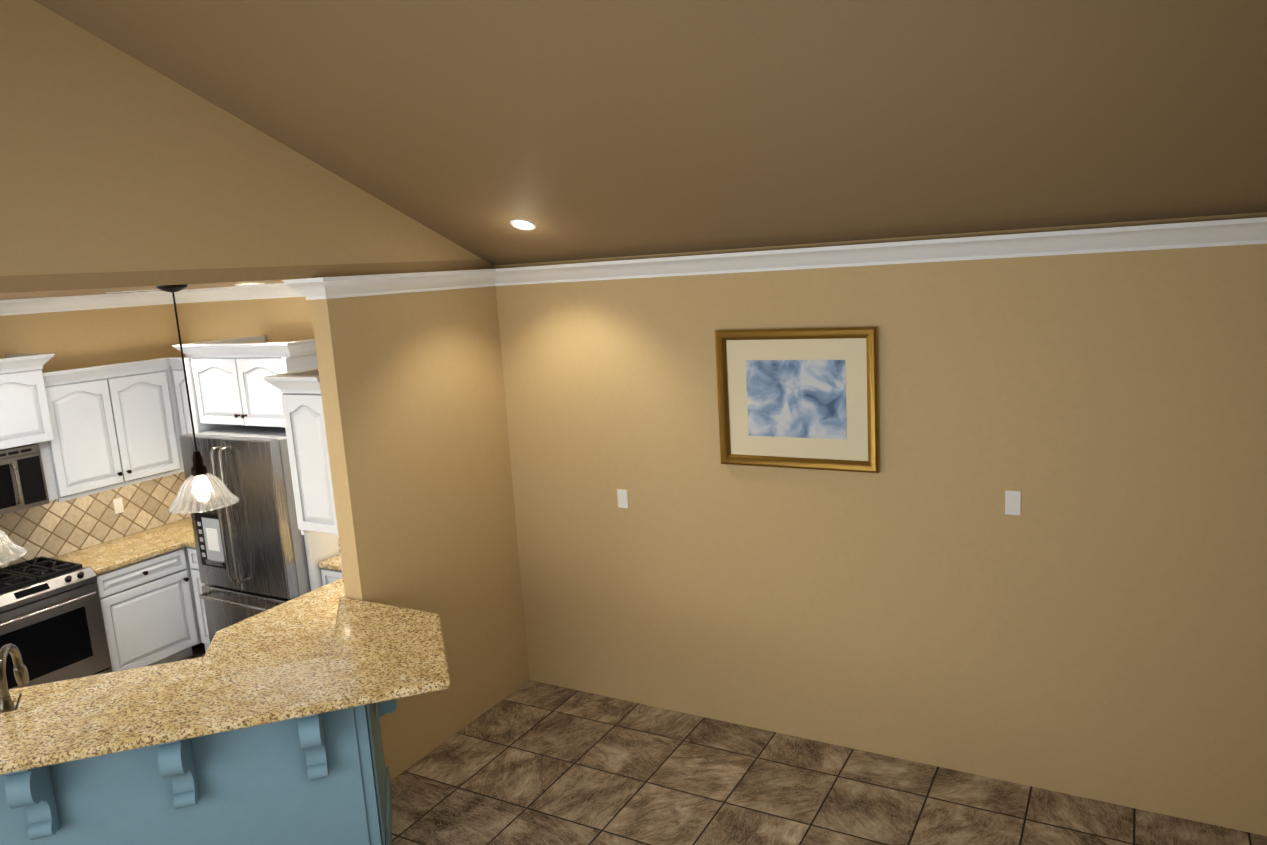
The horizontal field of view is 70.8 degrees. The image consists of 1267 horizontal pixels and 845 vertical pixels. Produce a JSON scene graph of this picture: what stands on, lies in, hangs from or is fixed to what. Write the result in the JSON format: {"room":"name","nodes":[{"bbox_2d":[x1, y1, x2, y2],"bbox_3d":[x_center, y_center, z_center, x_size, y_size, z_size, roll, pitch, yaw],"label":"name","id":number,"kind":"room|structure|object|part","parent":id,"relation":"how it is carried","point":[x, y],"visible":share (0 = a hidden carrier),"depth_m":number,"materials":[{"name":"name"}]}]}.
{"room":"dining area","nodes":[
{"label":"dining area","id":0,"kind":"room"},
{"bbox_2d":[0,292,183,557],"bbox_3d":[-5.284,0.893,4.478,0.120,2.740,7.020,2,11,29],"label":"wall","id":1,"kind":"structure","parent":0,"point":[83,338],"depth_m":6.58,"materials":[{"name":"beige paint"}]},
{"bbox_2d":[0,354,59,449],"bbox_3d":[-4.289,-0.088,5.620,0.434,0.576,0.908,2,11,29],"label":"upper cabinet","id":2,"kind":"object","parent":1,"relation":"attached to","point":[27,417],"depth_m":5.79,"materials":[{"name":"white paint"}]},
{"bbox_2d":[0,444,49,514],"bbox_3d":[-4.246,0.402,5.668,0.472,0.405,0.760,2,11,29],"label":"microwave oven","id":3,"kind":"object","parent":2,"relation":"attached to","point":[23,486],"visible":0.98,"depth_m":5.78,"materials":[{"name":"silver metal"}]},
{"bbox_3d":[-3.969,0.396,5.737,0.057,0.279,0.019,2,11,29],"label":"handle","id":4,"kind":"part","parent":3,"relation":"part of","materials":[{"name":"silver metal"}]},
{"bbox_3d":[-3.001,-0.274,5.185,3.076,0.219,2.914,2,11,29],"label":"cabinet crown","id":5,"kind":"part","parent":2,"relation":"part of","materials":[{"name":"white paint"}]},
{"bbox_2d":[40,357,183,502],"bbox_3d":[-3.864,0.010,6.450,0.369,0.854,0.891,2,11,29],"label":"upper cabinet","id":6,"kind":"object","parent":1,"relation":"attached to","point":[106,438],"depth_m":6.34,"materials":[{"name":"white paint"}]},
{"bbox_2d":[0,0,528,780],"bbox_3d":[-2.605,-0.452,2.605,0.120,5.700,6.900,2,11,29],"label":"wall","id":7,"kind":"structure","parent":0,"point":[113,159],"depth_m":4.55,"materials":[{"name":"beige paint"}]},
{"bbox_2d":[272,367,338,538],"bbox_3d":[-1.495,0.094,5.121,0.369,0.854,0.931,2,11,29],"label":"upper cabinet","id":8,"kind":"object","parent":7,"relation":"attached to","point":[297,397],"depth_m":4.73,"materials":[{"name":"white paint"}]},
{"bbox_2d":[0,0,1266,299],"bbox_3d":[-1.739,-1.714,1.920,8.640,2.888,7.020,2,11,29],"label":"ceiling","id":9,"kind":"structure","parent":0,"point":[592,128],"depth_m":3.37,"materials":[{"name":"paint"}]},
{"bbox_2d":[0,529,25,564],"bbox_3d":[-2.476,0.037,3.253,0.291,0.976,0.291,2,11,29],"label":"pendant light","id":10,"kind":"object","parent":9,"relation":"hanging from","point":[10,550],"visible":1,"depth_m":3.33,"materials":[{"name":"white glass"}]},
{"bbox_2d":[106,289,161,293],"bbox_3d":[-3.030,-0.808,5.484,0.340,0.008,0.240,2,11,29],"label":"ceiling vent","id":11,"kind":"object","parent":9,"relation":"in","point":[135,291],"visible":0.88,"depth_m":5.39,"materials":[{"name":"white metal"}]},
{"bbox_2d":[156,284,238,513],"bbox_3d":[-1.958,-0.111,3.922,0.291,0.976,0.291,2,11,29],"label":"pendant light","id":12,"kind":"object","parent":9,"relation":"hanging from","point":[201,489],"visible":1,"depth_m":3.92,"materials":[{"name":"white glass"}]},
{"bbox_3d":[-1.933,0.300,3.993,0.291,0.142,0.291,2,11,29],"label":"lamp shade","id":13,"kind":"part","parent":12,"relation":"part of","materials":[{"name":"white"}]},
{"bbox_2d":[235,283,264,285],"bbox_3d":[-2.314,-0.833,5.376,0.170,0.008,0.170,2,11,29],"label":"recessed light","id":14,"kind":"object","parent":9,"relation":"in","point":[249,284],"visible":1,"depth_m":5.31,"materials":[{"name":"white"}]},
{"bbox_2d":[510,219,535,229],"bbox_3d":[-0.593,-1.061,4.782,0.140,0.057,0.131,2,11,29],"label":"ceiling light","id":15,"kind":"object","parent":9,"relation":"attached to","point":[521,224],"visible":1,"depth_m":4.78,"materials":[{"name":"white"}]},
{"bbox_2d":[176,212,1266,835],"bbox_3d":[0.097,0.239,5.316,8.640,3.090,0.120,2,11,29],"label":"wall","id":16,"kind":"structure","parent":0,"point":[1090,622],"depth_m":4.47,"materials":[{"name":"beige paint"}]},
{"bbox_2d":[168,355,224,450],"bbox_3d":[-3.102,-0.094,6.777,0.675,0.854,0.369,2,11,29],"label":"upper cabinet","id":17,"kind":"object","parent":16,"relation":"attached to","point":[175,364],"depth_m":6.70,"materials":[{"name":"white paint"}]},
{"bbox_2d":[184,335,317,426],"bbox_3d":[-2.452,-0.306,6.188,0.940,0.554,0.668,2,11,29],"label":"upper cabinet","id":18,"kind":"object","parent":16,"relation":"attached to","point":[231,378],"depth_m":5.90,"materials":[{"name":"white paint"}]},
{"bbox_2d":[617,489,627,507],"bbox_3d":[-0.065,0.459,5.380,0.070,0.115,0.006,2,11,29],"label":"light switch","id":19,"kind":"object","parent":16,"relation":"attached to","point":[622,495],"depth_m":5.38,"materials":[{"name":"white plastic"}]},
{"bbox_2d":[715,327,879,472],"bbox_3d":[0.854,-0.123,4.716,0.875,0.745,0.036,2,11,29],"label":"picture frame","id":20,"kind":"object","parent":16,"relation":"attached to","point":[803,398],"visible":0.98,"depth_m":4.71,"materials":[{"name":"gold metal"}]},
{"bbox_2d":[1005,490,1020,514],"bbox_3d":[1.826,0.387,4.289,0.070,0.120,0.006,2,11,29],"label":"light switch","id":21,"kind":"object","parent":16,"relation":"attached to","point":[1012,502],"depth_m":4.29,"materials":[{"name":"white plastic"}]},
{"bbox_2d":[184,643,1266,844],"bbox_3d":[-2.169,2.390,2.949,10.140,0.060,7.140,2,11,29],"label":"floor","id":22,"kind":"structure","parent":0,"point":[529,762],"depth_m":4.59,"materials":[{"name":"tile"}]},
{"bbox_2d":[0,557,111,688],"bbox_3d":[-4.064,1.485,5.819,0.701,0.972,0.906,2,11,29],"label":"range","id":23,"kind":"object","parent":22,"relation":"on","point":[52,627],"visible":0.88,"depth_m":5.80,"materials":[{"name":"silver metal"}]},
{"bbox_2d":[95,563,191,622],"bbox_3d":[-3.716,1.393,6.528,0.640,0.870,0.674,2,11,29],"label":"base cabinet","id":24,"kind":"object","parent":22,"relation":"on","point":[117,600],"depth_m":6.30,"materials":[{"name":"white paint"}]},
{"bbox_2d":[52,515,196,582],"bbox_3d":[-3.424,0.895,6.623,1.022,0.040,1.297,2,11,29],"label":"countertop","id":25,"kind":"structure","parent":24,"relation":"on","point":[129,558],"depth_m":6.45,"materials":[{"name":"beige stone"}]},
{"bbox_2d":[188,559,204,590],"bbox_3d":[-2.968,1.293,6.839,0.415,0.870,0.630,2,11,29],"label":"base cabinet","id":26,"kind":"object","parent":22,"relation":"on","point":[193,568],"depth_m":6.60,"materials":[{"name":"white paint"}]},
{"bbox_2d":[0,597,450,844],"bbox_3d":[-2.189,1.674,3.773,2.562,1.070,2.546,2,11,29],"label":"peninsula bar","id":27,"kind":"object","parent":22,"relation":"on","point":[290,753],"visible":1,"depth_m":3.74,"materials":[{"name":"blue paint"}]},
{"bbox_2d":[0,643,29,712],"bbox_3d":[-2.629,1.124,3.772,0.066,0.384,0.263,-7,10,-19],"label":"faucet","id":28,"kind":"object","parent":27,"relation":"on","point":[21,675],"visible":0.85,"depth_m":3.71,"materials":[{"name":"silver metal"}]},
{"bbox_2d":[9,539,345,709],"bbox_3d":[-2.032,1.144,4.692,1.887,0.040,3.336,2,11,29],"label":"countertop","id":29,"kind":"structure","parent":27,"relation":"on","point":[150,647],"depth_m":4.84,"materials":[{"name":"beige stone"}]},
{"bbox_2d":[179,425,310,642],"bbox_3d":[-2.447,0.902,6.274,0.910,1.762,0.893,2,11,29],"label":"refrigerator","id":30,"kind":"object","parent":22,"relation":"on","point":[251,552],"visible":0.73,"depth_m":5.84,"materials":[{"name":"grey metal"}]},
{"bbox_3d":[-3.373,0.580,-0.846,8.640,4.940,0.120,2,11,29],"label":"wall","id":31,"kind":"structure","parent":0,"visible":0},
{"bbox_2d":[0,291,171,315],"bbox_3d":[-5.303,-0.387,4.152,0.085,0.105,6.899,2,11,29],"label":"crown molding","id":32,"kind":"structure","parent":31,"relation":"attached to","point":[100,301],"depth_m":6.45,"materials":[{"name":"white wood"}]},
{"bbox_2d":[172,283,275,303],"bbox_3d":[-2.298,-0.946,6.310,2.998,0.105,0.085,2,11,29],"label":"crown molding","id":33,"kind":"structure","parent":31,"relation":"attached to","point":[262,291],"depth_m":6.74,"materials":[{"name":"white wood"}]},
{"bbox_2d":[276,279,307,299],"bbox_3d":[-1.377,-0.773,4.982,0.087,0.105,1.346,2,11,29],"label":"crown molding","id":34,"kind":"structure","parent":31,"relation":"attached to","point":[292,287],"depth_m":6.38,"materials":[{"name":"white wood"}]},
{"bbox_2d":[304,269,499,299],"bbox_3d":[-1.198,-0.767,4.881,0.085,0.105,1.346,2,11,29],"label":"crown molding","id":35,"kind":"structure","parent":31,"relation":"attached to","point":[380,284],"depth_m":4.75,"materials":[{"name":"white wood"}]},
{"bbox_2d":[496,217,1266,285],"bbox_3d":[1.377,-0.815,4.248,5.189,0.105,0.085,2,11,29],"label":"crown molding","id":36,"kind":"structure","parent":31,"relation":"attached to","point":[1245,231],"depth_m":4.24,"materials":[{"name":"white wood"}]}
]}

